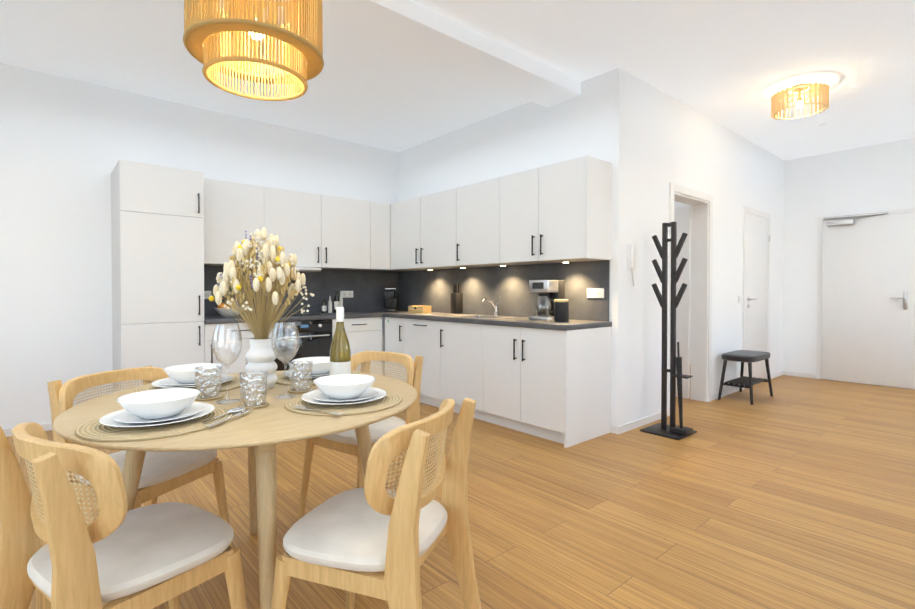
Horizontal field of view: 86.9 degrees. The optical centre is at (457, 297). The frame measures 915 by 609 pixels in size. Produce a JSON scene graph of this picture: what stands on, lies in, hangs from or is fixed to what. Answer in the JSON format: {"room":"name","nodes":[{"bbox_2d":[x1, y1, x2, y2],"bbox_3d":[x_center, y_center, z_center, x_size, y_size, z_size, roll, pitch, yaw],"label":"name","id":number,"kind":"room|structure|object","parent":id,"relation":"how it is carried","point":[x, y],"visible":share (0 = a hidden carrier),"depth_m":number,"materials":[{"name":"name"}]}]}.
{"room":"kitchen","nodes":[
{"label":"kitchen","id":0,"kind":"room"},
{"bbox_2d":[0,63,397,428],"bbox_3d":[-1.092,-0.395,6.074,9.500,2.930,0.200,-1,1,-41],"label":"wall","id":1,"kind":"structure","parent":0,"point":[67,145],"depth_m":4.11,"materials":[{"name":"white paint"}]},
{"bbox_2d":[3,423,51,436],"bbox_3d":[-3.754,1.072,3.643,1.810,0.060,0.012,-1,1,-41],"label":"baseboard","id":2,"kind":"structure","parent":1,"relation":"attached to","point":[47,426],"depth_m":3.95,"materials":[{"name":"white"}]},
{"bbox_2d":[203,178,266,265],"bbox_3d":[-2.248,-0.702,4.701,0.600,0.780,0.348,-1,1,-41],"label":"upper cabinet","id":3,"kind":"object","parent":1,"relation":"attached to","point":[231,209],"depth_m":4.55,"materials":[{"name":"white"}]},
{"bbox_2d":[204,265,395,315],"bbox_3d":[-1.679,-0.071,5.426,2.400,0.500,0.012,-1,1,-41],"label":"backsplash","id":4,"kind":"structure","parent":1,"relation":"attached to","point":[368,287],"depth_m":5.62,"materials":[{"name":"stone"}]},
{"bbox_2d":[204,291,210,298],"bbox_3d":[-2.488,-0.022,4.712,0.160,0.080,0.010,-1,1,-41],"label":"socket","id":5,"kind":"object","parent":4,"relation":"attached to","point":[207,294],"visible":0.31,"depth_m":4.74,"materials":[{"name":"white plastic"}]},
{"bbox_2d":[341,291,352,297],"bbox_3d":[-1.310,-0.035,5.734,0.160,0.080,0.010,-1,1,-41],"label":"socket","id":6,"kind":"object","parent":4,"relation":"attached to","point":[347,294],"visible":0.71,"depth_m":5.73,"materials":[{"name":"white plastic"}]},
{"bbox_2d":[267,187,370,269],"bbox_3d":[-1.568,-0.709,5.291,1.200,0.780,0.348,-1,1,-41],"label":"upper cabinet","id":7,"kind":"object","parent":1,"relation":"attached to","point":[322,231],"depth_m":5.16,"materials":[{"name":"white"}]},
{"bbox_2d":[275,266,321,272],"bbox_3d":[-1.773,-0.294,5.074,0.590,0.044,0.380,-1,1,-41],"label":"range hood","id":8,"kind":"object","parent":7,"relation":"attached to","point":[309,269],"visible":0.35,"depth_m":5.07,"materials":[{"name":"silver metal"}]},
{"bbox_2d":[371,201,389,269],"bbox_3d":[-1.015,-0.716,5.771,0.266,0.780,0.348,-1,1,-41],"label":"upper cabinet","id":9,"kind":"object","parent":1,"relation":"attached to","point":[380,212],"depth_m":5.64,"materials":[{"name":"white"}]},
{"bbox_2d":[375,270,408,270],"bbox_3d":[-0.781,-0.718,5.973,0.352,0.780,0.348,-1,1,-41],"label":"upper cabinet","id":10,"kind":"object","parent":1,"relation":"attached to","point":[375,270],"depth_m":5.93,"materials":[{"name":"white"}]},
{"bbox_2d":[0,0,914,159],"bbox_3d":[1.037,-1.878,3.599,9.500,0.100,6.700,-1,1,-41],"label":"ceiling","id":11,"kind":"structure","parent":0,"point":[734,65],"depth_m":3.75,"materials":[{"name":"white paint"}]},
{"bbox_2d":[183,0,323,100],"bbox_3d":[-0.755,-1.306,1.812,0.486,0.998,0.486,-1,1,-41],"label":"pendant lamp","id":12,"kind":"object","parent":11,"relation":"hanging from","point":[216,37],"visible":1,"depth_m":1.72,"materials":[{"name":"beige wicker"}]},
{"bbox_2d":[278,0,580,107],"bbox_3d":[-0.916,-1.758,2.648,4.900,0.115,0.360,-1,1,-41],"label":"ceiling beam","id":13,"kind":"structure","parent":11,"relation":"attached to","point":[418,30],"depth_m":3.32,"materials":[{"name":"white paint"}]},
{"bbox_2d":[771,82,829,119],"bbox_3d":[2.983,-1.726,4.214,0.419,0.220,0.417,-1,1,-41],"label":"light","id":14,"kind":"object","parent":11,"relation":"attached to","point":[779,104],"visible":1,"depth_m":4.19,"materials":[{"name":"beige wicker"}]},
{"bbox_2d":[6,364,914,608],"bbox_3d":[1.037,1.152,3.638,9.500,0.100,6.700,-1,1,-41],"label":"floor","id":15,"kind":"structure","parent":0,"point":[795,492],"depth_m":2.55,"materials":[{"name":"brown wood"}]},
{"bbox_2d":[0,422,246,608],"bbox_3d":[-0.907,0.730,1.297,0.486,0.813,0.528,0,1,34],"label":"dining chair","id":16,"kind":"object","parent":15,"relation":"on","point":[152,556],"visible":1,"depth_m":1.20,"materials":[{"name":"beige wood"}]},
{"bbox_2d":[45,365,231,546],"bbox_3d":[-1.298,0.721,1.983,0.528,0.813,0.486,0,1,19],"label":"dining chair","id":17,"kind":"object","parent":15,"relation":"on","point":[162,473],"visible":0.33,"depth_m":1.93,"materials":[{"name":"beige wood"}]},
{"bbox_2d":[111,160,204,392],"bbox_3d":[-2.609,0.004,4.210,0.600,2.180,0.630,-1,1,-41],"label":"tall cabinet","id":18,"kind":"object","parent":15,"relation":"on","point":[157,228],"visible":0.88,"depth_m":3.98,"materials":[{"name":"white"}]},
{"bbox_2d":[53,371,416,608],"bbox_3d":[-0.755,0.752,1.839,1.200,0.753,1.200,-1,1,-41],"label":"dining table","id":19,"kind":"object","parent":15,"relation":"on","point":[260,433],"visible":0.48,"depth_m":1.46,"materials":[{"name":"brown wood"}]},
{"bbox_2d":[75,404,233,441],"bbox_3d":[-0.909,0.376,1.475,0.410,0.006,0.410,-1,1,-41],"label":"placemat","id":20,"kind":"object","parent":19,"relation":"on","point":[94,430],"visible":0.54,"depth_m":1.37,"materials":[{"name":"wicker"}]},
{"bbox_2d":[99,402,214,426],"bbox_3d":[-0.909,0.363,1.475,0.300,0.020,0.300,-1,1,-41],"label":"dinner plate","id":21,"kind":"object","parent":20,"relation":"on","point":[107,420],"visible":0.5,"depth_m":1.42,"materials":[{"name":"white ceramic"}]},
{"bbox_2d":[113,404,203,422],"bbox_3d":[-0.909,0.358,1.475,0.236,0.016,0.236,-1,1,-41],"label":"plate","id":22,"kind":"object","parent":21,"relation":"on","point":[128,417],"visible":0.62,"depth_m":1.44,"materials":[{"name":"white ceramic"}]},
{"bbox_2d":[116,388,200,418],"bbox_3d":[-0.909,0.330,1.475,0.220,0.061,0.220,-1,1,-41],"label":"pasta bowl","id":23,"kind":"object","parent":22,"relation":"on","point":[158,403],"visible":1,"depth_m":1.45,"materials":[{"name":"white ceramic"}]},
{"bbox_2d":[201,407,244,423],"bbox_3d":[-0.730,0.367,1.512,0.043,0.010,0.188,0,1,11],"label":"spoon","id":24,"kind":"object","parent":20,"relation":"on","point":[235,409],"visible":0.98,"depth_m":1.54,"materials":[{"name":"silver metal"}]},
{"bbox_2d":[206,408,253,426],"bbox_3d":[-0.694,0.368,1.488,0.019,0.004,0.220,0,1,11],"label":"knife","id":25,"kind":"object","parent":20,"relation":"on","point":[235,415],"visible":0.86,"depth_m":1.47,"materials":[{"name":"silver metal"}]},
{"bbox_2d":[135,377,244,394],"bbox_3d":[-1.102,0.369,2.018,0.410,0.006,0.410,-1,1,-41],"label":"placemat","id":26,"kind":"object","parent":19,"relation":"on","point":[233,383],"visible":0.17,"depth_m":1.98,"materials":[{"name":"wicker"}]},
{"bbox_2d":[151,374,232,387],"bbox_3d":[-1.102,0.356,2.017,0.300,0.020,0.300,-1,1,-41],"label":"dinner plate","id":27,"kind":"object","parent":26,"relation":"on","point":[157,383],"visible":0.29,"depth_m":1.95,"materials":[{"name":"white ceramic"}]},
{"bbox_2d":[160,375,224,385],"bbox_3d":[-1.102,0.351,2.017,0.236,0.016,0.236,-1,1,-41],"label":"plate","id":28,"kind":"object","parent":27,"relation":"on","point":[170,381],"visible":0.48,"depth_m":1.98,"materials":[{"name":"white ceramic"}]},
{"bbox_2d":[163,363,222,383],"bbox_3d":[-1.102,0.323,2.017,0.220,0.061,0.220,-1,1,-41],"label":"pasta bowl","id":29,"kind":"object","parent":28,"relation":"on","point":[184,374],"visible":0.67,"depth_m":1.96,"materials":[{"name":"white ceramic"}]},
{"bbox_2d":[195,394,223,400],"bbox_3d":[-0.925,0.372,1.796,0.100,0.006,0.100,-1,1,-41],"label":"coaster","id":30,"kind":"object","parent":19,"relation":"on","point":[208,399],"visible":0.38,"depth_m":1.76,"materials":[{"name":"wicker"}]},
{"bbox_2d":[195,365,221,397],"bbox_3d":[-0.925,0.314,1.795,0.092,0.108,0.092,-1,1,-41],"label":"tumbler","id":31,"kind":"object","parent":30,"relation":"on","point":[217,371],"visible":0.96,"depth_m":1.78,"materials":[{"name":"clear glass"}]},
{"bbox_2d":[211,323,242,403],"bbox_3d":[-0.826,0.236,1.733,0.101,0.280,0.101,-1,1,-41],"label":"wine glass","id":32,"kind":"object","parent":19,"relation":"on","point":[238,333],"visible":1,"depth_m":1.73,"materials":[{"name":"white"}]},
{"bbox_2d":[238,401,268,408],"bbox_3d":[-0.706,0.373,1.673,0.100,0.006,0.100,-1,1,-41],"label":"coaster","id":33,"kind":"object","parent":19,"relation":"on","point":[256,407],"visible":0.44,"depth_m":1.65,"materials":[{"name":"wicker"}]},
{"bbox_2d":[239,371,267,405],"bbox_3d":[-0.706,0.315,1.672,0.092,0.108,0.092,-1,1,-41],"label":"tumbler","id":34,"kind":"object","parent":33,"relation":"on","point":[263,376],"visible":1,"depth_m":1.66,"materials":[{"name":"clear glass"}]},
{"bbox_2d":[245,338,277,388],"bbox_3d":[-0.813,0.272,2.003,0.124,0.201,0.124,-1,1,-41],"label":"vase","id":35,"kind":"object","parent":19,"relation":"on","point":[260,355],"visible":0.77,"depth_m":1.96,"materials":[{"name":"white ceramic"}]},
{"bbox_2d":[209,228,313,339],"bbox_3d":[-0.819,0.027,2.006,0.379,0.630,0.389,-1,1,-41],"label":"bouquet","id":36,"kind":"object","parent":35,"relation":"in","point":[266,273],"visible":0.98,"depth_m":1.95,"materials":[{"name":"beige plant"}]},
{"bbox_2d":[271,322,299,398],"bbox_3d":[-0.645,0.235,1.811,0.101,0.280,0.101,-1,1,-41],"label":"wine glass","id":37,"kind":"object","parent":19,"relation":"on","point":[277,355],"visible":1,"depth_m":1.80,"materials":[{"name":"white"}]},
{"bbox_2d":[288,387,313,392],"bbox_3d":[-0.624,0.370,1.922,0.100,0.006,0.100,-1,1,-41],"label":"coaster","id":38,"kind":"object","parent":19,"relation":"on","point":[303,391],"visible":0.54,"depth_m":1.89,"materials":[{"name":"wicker"}]},
{"bbox_2d":[289,360,312,390],"bbox_3d":[-0.624,0.312,1.921,0.092,0.108,0.092,-1,1,-41],"label":"tumbler","id":39,"kind":"object","parent":38,"relation":"on","point":[297,376],"visible":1,"depth_m":1.90,"materials":[{"name":"clear glass"}]},
{"bbox_2d":[276,370,361,385],"bbox_3d":[-0.650,0.366,2.232,0.410,0.006,0.410,-1,1,-41],"label":"placemat","id":40,"kind":"object","parent":19,"relation":"on","point":[280,379],"visible":0.17,"depth_m":2.14,"materials":[{"name":"wicker"}]},
{"bbox_2d":[282,369,329,378],"bbox_3d":[-0.650,0.353,2.232,0.300,0.020,0.300,-1,1,-41],"label":"dinner plate","id":41,"kind":"object","parent":40,"relation":"on","point":[287,372],"visible":0.08,"depth_m":2.17,"materials":[{"name":"white ceramic"}]},
{"bbox_2d":[293,369,329,376],"bbox_3d":[-0.650,0.349,2.232,0.236,0.016,0.236,-1,1,-41],"label":"plate","id":42,"kind":"object","parent":41,"relation":"on","point":[325,374],"visible":0.19,"depth_m":2.17,"materials":[{"name":"white ceramic"}]},
{"bbox_2d":[292,357,329,374],"bbox_3d":[-0.650,0.320,2.232,0.220,0.061,0.220,-1,1,-41],"label":"pasta bowl","id":43,"kind":"object","parent":42,"relation":"on","point":[321,365],"visible":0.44,"depth_m":2.18,"materials":[{"name":"white ceramic"}]},
{"bbox_2d":[330,307,350,374],"bbox_3d":[-0.483,0.206,1.988,0.085,0.332,0.085,-1,1,-41],"label":"wine bottle","id":44,"kind":"object","parent":19,"relation":"on","point":[340,357],"visible":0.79,"depth_m":1.96,"materials":[{"name":"green glass"}]},
{"bbox_2d":[285,390,401,415],"bbox_3d":[-0.406,0.373,1.740,0.410,0.006,0.410,-1,1,-41],"label":"placemat","id":45,"kind":"object","parent":19,"relation":"on","point":[389,400],"visible":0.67,"depth_m":1.64,"materials":[{"name":"wicker"}]},
{"bbox_2d":[292,405,341,414],"bbox_3d":[-0.455,0.366,1.567,0.205,0.006,0.024,0,1,30],"label":"fork","id":46,"kind":"object","parent":45,"relation":"on","point":[304,407],"visible":0.98,"depth_m":1.57,"materials":[{"name":"silver metal"}]},
{"bbox_2d":[301,387,386,404],"bbox_3d":[-0.406,0.359,1.739,0.300,0.020,0.300,-1,1,-41],"label":"dinner plate","id":47,"kind":"object","parent":45,"relation":"on","point":[308,398],"visible":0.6,"depth_m":1.69,"materials":[{"name":"white ceramic"}]},
{"bbox_2d":[311,389,377,401],"bbox_3d":[-0.406,0.355,1.739,0.236,0.016,0.236,-1,1,-41],"label":"plate","id":48,"kind":"object","parent":47,"relation":"on","point":[322,396],"visible":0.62,"depth_m":1.71,"materials":[{"name":"white ceramic"}]},
{"bbox_2d":[313,374,375,398],"bbox_3d":[-0.406,0.326,1.739,0.220,0.061,0.220,-1,1,-41],"label":"pasta bowl","id":49,"kind":"object","parent":48,"relation":"on","point":[345,386],"visible":1,"depth_m":1.70,"materials":[{"name":"white ceramic"}]},
{"bbox_2d":[204,323,273,373],"bbox_3d":[-2.167,0.660,4.623,0.599,0.858,0.598,-1,1,-41],"label":"base cabinet","id":50,"kind":"object","parent":15,"relation":"on","point":[238,366],"depth_m":4.33,"materials":[{"name":"white"}]},
{"bbox_2d":[204,311,381,323],"bbox_3d":[-1.718,0.204,4.994,1.770,0.040,0.619,-1,1,-41],"label":"countertop","id":51,"kind":"structure","parent":50,"relation":"on","point":[361,314],"depth_m":4.77,"materials":[{"name":"stone"}]},
{"bbox_2d":[214,307,242,316],"bbox_3d":[-2.175,0.145,4.612,0.270,0.087,0.270,-1,1,-41],"label":"fruit bowl","id":52,"kind":"object","parent":51,"relation":"on","point":[223,312],"visible":0.77,"depth_m":4.52,"materials":[{"name":"white ceramic"}]},
{"bbox_2d":[218,287,231,307],"bbox_3d":[-2.212,-0.005,4.618,0.222,0.334,0.207,-1,1,-41],"label":"fruit","id":53,"kind":"object","parent":52,"relation":"in","point":[222,304],"visible":0.15,"depth_m":4.61,"materials":[{"name":"orange food"}]},
{"bbox_2d":[275,313,328,316],"bbox_3d":[-1.704,0.181,5.001,0.560,0.006,0.490,-1,1,-41],"label":"cooktop","id":54,"kind":"object","parent":51,"relation":"in","point":[303,314],"visible":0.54,"depth_m":4.98,"materials":[{"name":"black glass"}]},
{"bbox_2d":[322,298,326,312],"bbox_3d":[-1.488,0.093,5.392,0.053,0.170,0.053,-1,1,-41],"label":"oil bottle","id":55,"kind":"object","parent":51,"relation":"on","point":[324,307],"visible":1,"depth_m":5.37,"materials":[{"name":"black glass"}]},
{"bbox_2d":[328,296,331,312],"bbox_3d":[-1.441,0.083,5.459,0.044,0.190,0.044,-1,1,-41],"label":"oil bottle","id":56,"kind":"object","parent":51,"relation":"on","point":[329,306],"visible":1,"depth_m":5.44,"materials":[{"name":"white glass"}]},
{"bbox_2d":[334,290,339,312],"bbox_3d":[-1.369,0.047,5.482,0.061,0.260,0.061,-1,1,-41],"label":"oil bottle","id":57,"kind":"object","parent":51,"relation":"on","point":[336,301],"visible":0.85,"depth_m":5.46,"materials":[{"name":"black glass"}]},
{"bbox_2d":[340,291,342,306],"bbox_3d":[-1.342,0.051,5.558,0.044,0.250,0.044,-1,1,-41],"label":"oil bottle","id":58,"kind":"object","parent":51,"relation":"on","point":[341,301],"visible":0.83,"depth_m":5.55,"materials":[{"name":"white glass"}]},
{"bbox_2d":[332,317,383,374],"bbox_3d":[-1.246,0.650,5.422,0.634,0.858,0.598,-1,1,-41],"label":"base cabinet","id":59,"kind":"object","parent":15,"relation":"on","point":[364,334],"depth_m":5.23,"materials":[{"name":"white"}]},
{"bbox_2d":[274,319,331,370],"bbox_3d":[-1.682,0.527,4.979,0.594,0.595,0.598,-1,1,-41],"label":"oven","id":60,"kind":"object","parent":59,"relation":"in","point":[315,337],"visible":0.42,"depth_m":4.80,"materials":[{"name":"black glass"}]},
{"bbox_2d":[365,310,611,330],"bbox_3d":[0.011,0.206,4.870,0.619,0.040,3.074,-1,1,-41],"label":"countertop","id":61,"kind":"structure","parent":59,"relation":"on","point":[524,322],"depth_m":4.03,"materials":[{"name":"stone"}]},
{"bbox_2d":[383,288,397,311],"bbox_3d":[-0.800,0.032,5.803,0.140,0.282,0.340,0,1,-1],"label":"machine","id":62,"kind":"object","parent":61,"relation":"on","point":[391,298],"visible":1,"depth_m":5.78,"materials":[{"name":"black plastic"}]},
{"bbox_2d":[408,306,430,312],"bbox_3d":[-0.425,0.138,5.414,0.242,0.080,0.137,1,1,41],"label":"box","id":63,"kind":"object","parent":61,"relation":"on","point":[419,309],"visible":0.96,"depth_m":5.35,"materials":[{"name":"brown wood"}]},
{"bbox_2d":[451,282,462,313],"bbox_3d":[-0.010,0.010,5.270,0.090,0.340,0.100,-1,1,-41],"label":"knife block","id":64,"kind":"object","parent":61,"relation":"on","point":[456,301],"visible":0.92,"depth_m":5.24,"materials":[{"name":"black plastic"}]},
{"bbox_2d":[410,296,516,318],"bbox_3d":[0.031,0.174,4.844,0.477,0.365,1.180,-1,1,-41],"label":"sink","id":65,"kind":"object","parent":61,"relation":"on","point":[496,312],"visible":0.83,"depth_m":4.76,"materials":[{"name":"silver metal"}]},
{"bbox_2d":[529,280,564,320],"bbox_3d":[0.777,0.024,4.152,0.242,0.340,0.221,-1,1,-41],"label":"coffee maker","id":66,"kind":"object","parent":61,"relation":"on","point":[550,291],"visible":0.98,"depth_m":4.10,"materials":[{"name":"silver metal"}]},
{"bbox_2d":[554,299,568,321],"bbox_3d":[0.841,0.107,3.891,0.130,0.182,0.118,-1,1,-41],"label":"canister","id":67,"kind":"object","parent":61,"relation":"on","point":[561,310],"visible":1,"depth_m":3.84,"materials":[{"name":"black plastic"}]},
{"bbox_2d":[298,350,427,518],"bbox_3d":[-0.480,0.714,2.527,0.486,0.813,0.528,1,1,35],"label":"dining chair","id":68,"kind":"object","parent":15,"relation":"on","point":[345,442],"visible":0.48,"depth_m":2.46,"materials":[{"name":"beige wood"}]},
{"bbox_2d":[271,398,481,608],"bbox_3d":[-0.222,0.728,1.439,0.528,0.813,0.486,0,1,20],"label":"dining chair","id":69,"kind":"object","parent":15,"relation":"on","point":[351,542],"visible":1,"depth_m":1.30,"materials":[{"name":"beige wood"}]},
{"bbox_2d":[385,329,416,379],"bbox_3d":[-0.459,0.729,5.432,0.598,0.700,0.380,-1,1,-41],"label":"base cabinet","id":70,"kind":"object","parent":15,"relation":"on","point":[392,336],"depth_m":5.23,"materials":[{"name":"white"}]},
{"bbox_2d":[401,329,468,406],"bbox_3d":[-0.138,0.734,5.062,0.598,0.700,0.599,-1,1,-41],"label":"base cabinet","id":71,"kind":"object","parent":15,"relation":"on","point":[423,343],"depth_m":4.80,"materials":[{"name":"white"}]},
{"bbox_2d":[437,333,512,419],"bbox_3d":[0.255,0.739,4.609,0.598,0.700,0.600,-1,1,-41],"label":"base cabinet","id":72,"kind":"object","parent":15,"relation":"on","point":[459,355],"depth_m":4.41,"materials":[{"name":"white"}]},
{"bbox_2d":[481,337,610,447],"bbox_3d":[0.730,0.746,4.062,0.598,0.700,0.850,-1,1,-41],"label":"base cabinet","id":73,"kind":"object","parent":15,"relation":"on","point":[552,385],"depth_m":3.77,"materials":[{"name":"white"}]},
{"bbox_2d":[640,222,696,439],"bbox_3d":[1.722,0.246,3.921,0.320,1.704,0.331,-1,1,-41],"label":"coat stand","id":74,"kind":"object","parent":15,"relation":"on","point":[671,430],"visible":1,"depth_m":3.89,"materials":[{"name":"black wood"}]},
{"bbox_2d":[718,350,772,404],"bbox_3d":[3.097,0.839,5.182,0.640,0.491,0.336,-1,1,-41],"label":"stool","id":75,"kind":"object","parent":15,"relation":"on","point":[749,357],"visible":1,"depth_m":5.09,"materials":[{"name":"wood"}]},
{"bbox_2d":[398,67,629,425],"bbox_3d":[0.324,-0.382,5.098,0.160,2.930,3.130,-1,1,-41],"label":"wall","id":76,"kind":"structure","parent":0,"point":[593,120],"depth_m":4.25,"materials":[{"name":"white paint"}]},
{"bbox_2d":[390,188,469,270],"bbox_3d":[-0.278,-0.711,5.396,0.348,0.780,1.215,-1,1,-41],"label":"upper cabinet","id":77,"kind":"object","parent":76,"relation":"attached to","point":[421,228],"depth_m":5.23,"materials":[{"name":"white"}]},
{"bbox_2d":[454,178,497,266],"bbox_3d":[0.317,-0.702,4.710,0.348,0.780,0.600,-1,1,-41],"label":"upper cabinet","id":78,"kind":"object","parent":76,"relation":"attached to","point":[476,204],"depth_m":4.60,"materials":[{"name":"white"}]},
{"bbox_2d":[396,260,609,321],"bbox_3d":[0.232,-0.067,5.075,0.011,0.500,3.049,-1,1,-41],"label":"backsplash","id":79,"kind":"structure","parent":76,"relation":"attached to","point":[508,284],"depth_m":4.78,"materials":[{"name":"stone"}]},
{"bbox_2d":[587,288,603,297],"bbox_3d":[1.144,-0.033,4.007,0.010,0.080,0.160,-1,1,-41],"label":"socket","id":80,"kind":"object","parent":79,"relation":"attached to","point":[595,292],"visible":1,"depth_m":4.00,"materials":[{"name":"white plastic"}]},
{"bbox_2d":[498,155,611,265],"bbox_3d":[0.814,-0.695,4.137,0.348,0.780,0.919,-1,1,-41],"label":"upper cabinet","id":81,"kind":"object","parent":76,"relation":"attached to","point":[559,212],"depth_m":3.90,"materials":[{"name":"white"}]},
{"bbox_2d":[427,261,569,269],"bbox_3d":[0.301,-0.306,4.774,0.064,0.012,1.934,-1,1,-41],"label":"spotlights","id":82,"kind":"object","parent":81,"relation":"attached to","point":[505,265],"visible":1,"depth_m":4.59,"materials":[{"name":"silver metal"}]},
{"bbox_2d":[628,73,783,422],"bbox_3d":[2.883,-0.385,5.352,4.040,2.930,0.160,-1,1,-41],"label":"wall","id":83,"kind":"structure","parent":0,"point":[675,141],"depth_m":4.72,"materials":[{"name":"white paint"}]},
{"bbox_2d":[627,244,634,285],"bbox_3d":[1.434,-0.260,3.957,0.090,0.345,0.050,-1,1,-41],"label":"intercom","id":84,"kind":"object","parent":83,"relation":"attached to","point":[631,256],"visible":1,"depth_m":3.93,"materials":[{"name":"white plastic"}]},
{"bbox_2d":[614,409,668,433],"bbox_3d":[1.607,1.065,4.157,0.867,0.060,0.022,-1,1,-41],"label":"baseboard","id":85,"kind":"structure","parent":83,"relation":"attached to","point":[626,427],"depth_m":4.06,"materials":[{"name":"white"}]},
{"bbox_2d":[674,206,690,398],"bbox_3d":[2.184,0.052,5.373,0.091,2.038,0.760,-1,1,-41],"label":"open door leaf","id":86,"kind":"structure","parent":83,"relation":"in","point":[682,217],"depth_m":5.12,"materials":[{"name":"white paint"}]},
{"bbox_2d":[668,182,712,415],"bbox_3d":[2.244,0.017,4.797,0.940,2.140,0.179,-1,1,-41],"label":"door frame","id":87,"kind":"structure","parent":83,"relation":"attached to","point":[700,203],"depth_m":5.02,"materials":[{"name":"white wood"}]},
{"bbox_2d":[712,387,742,399],"bbox_3d":[2.995,1.050,5.353,0.895,0.060,0.012,-1,1,-41],"label":"baseboard","id":88,"kind":"structure","parent":83,"relation":"attached to","point":[734,389],"depth_m":5.32,"materials":[{"name":"white"}]},
{"bbox_2d":[742,206,770,388],"bbox_3d":[3.680,0.002,5.933,0.920,2.140,0.014,-1,1,-41],"label":"door frame","id":89,"kind":"structure","parent":83,"relation":"attached to","point":[749,210],"depth_m":5.66,"materials":[{"name":"white wood"}]},
{"bbox_2d":[746,213,769,378],"bbox_3d":[3.704,0.035,5.918,0.789,2.059,0.066,-1,1,-41],"label":"door leaf","id":90,"kind":"structure","parent":83,"relation":"in","point":[757,286],"depth_m":5.92,"materials":[{"name":"white paint"}]},
{"bbox_2d":[770,370,783,378],"bbox_3d":[4.246,1.036,6.439,0.580,0.060,0.012,-1,1,-41],"label":"baseboard","id":91,"kind":"structure","parent":83,"relation":"attached to","point":[774,375],"depth_m":6.46,"materials":[{"name":"white"}]},
{"bbox_2d":[674,138,914,388],"bbox_3d":[4.615,-0.401,6.590,0.200,2.930,6.500,-1,1,-41],"label":"wall","id":92,"kind":"structure","parent":0,"point":[874,178],"depth_m":6.34,"materials":[{"name":"white paint"}]},
{"bbox_2d":[784,370,814,377],"bbox_3d":[4.585,1.035,6.482,0.012,0.060,0.350,-1,1,-41],"label":"baseboard","id":93,"kind":"structure","parent":92,"relation":"attached to","point":[791,373],"depth_m":6.47,"materials":[{"name":"white wood"}]},
{"bbox_2d":[816,208,914,389],"bbox_3d":[5.030,0.017,5.949,0.020,2.110,0.980,-1,1,-41],"label":"door frame","id":94,"kind":"structure","parent":92,"relation":"attached to","point":[819,292],"depth_m":6.29,"materials":[{"name":"white wood"}]},
{"bbox_2d":[821,212,914,388],"bbox_3d":[4.995,0.021,5.919,0.071,2.087,0.884,-1,1,-41],"label":"door leaf","id":95,"kind":"structure","parent":92,"relation":"in","point":[868,302],"depth_m":5.91,"materials":[{"name":"white paint"}]}
]}

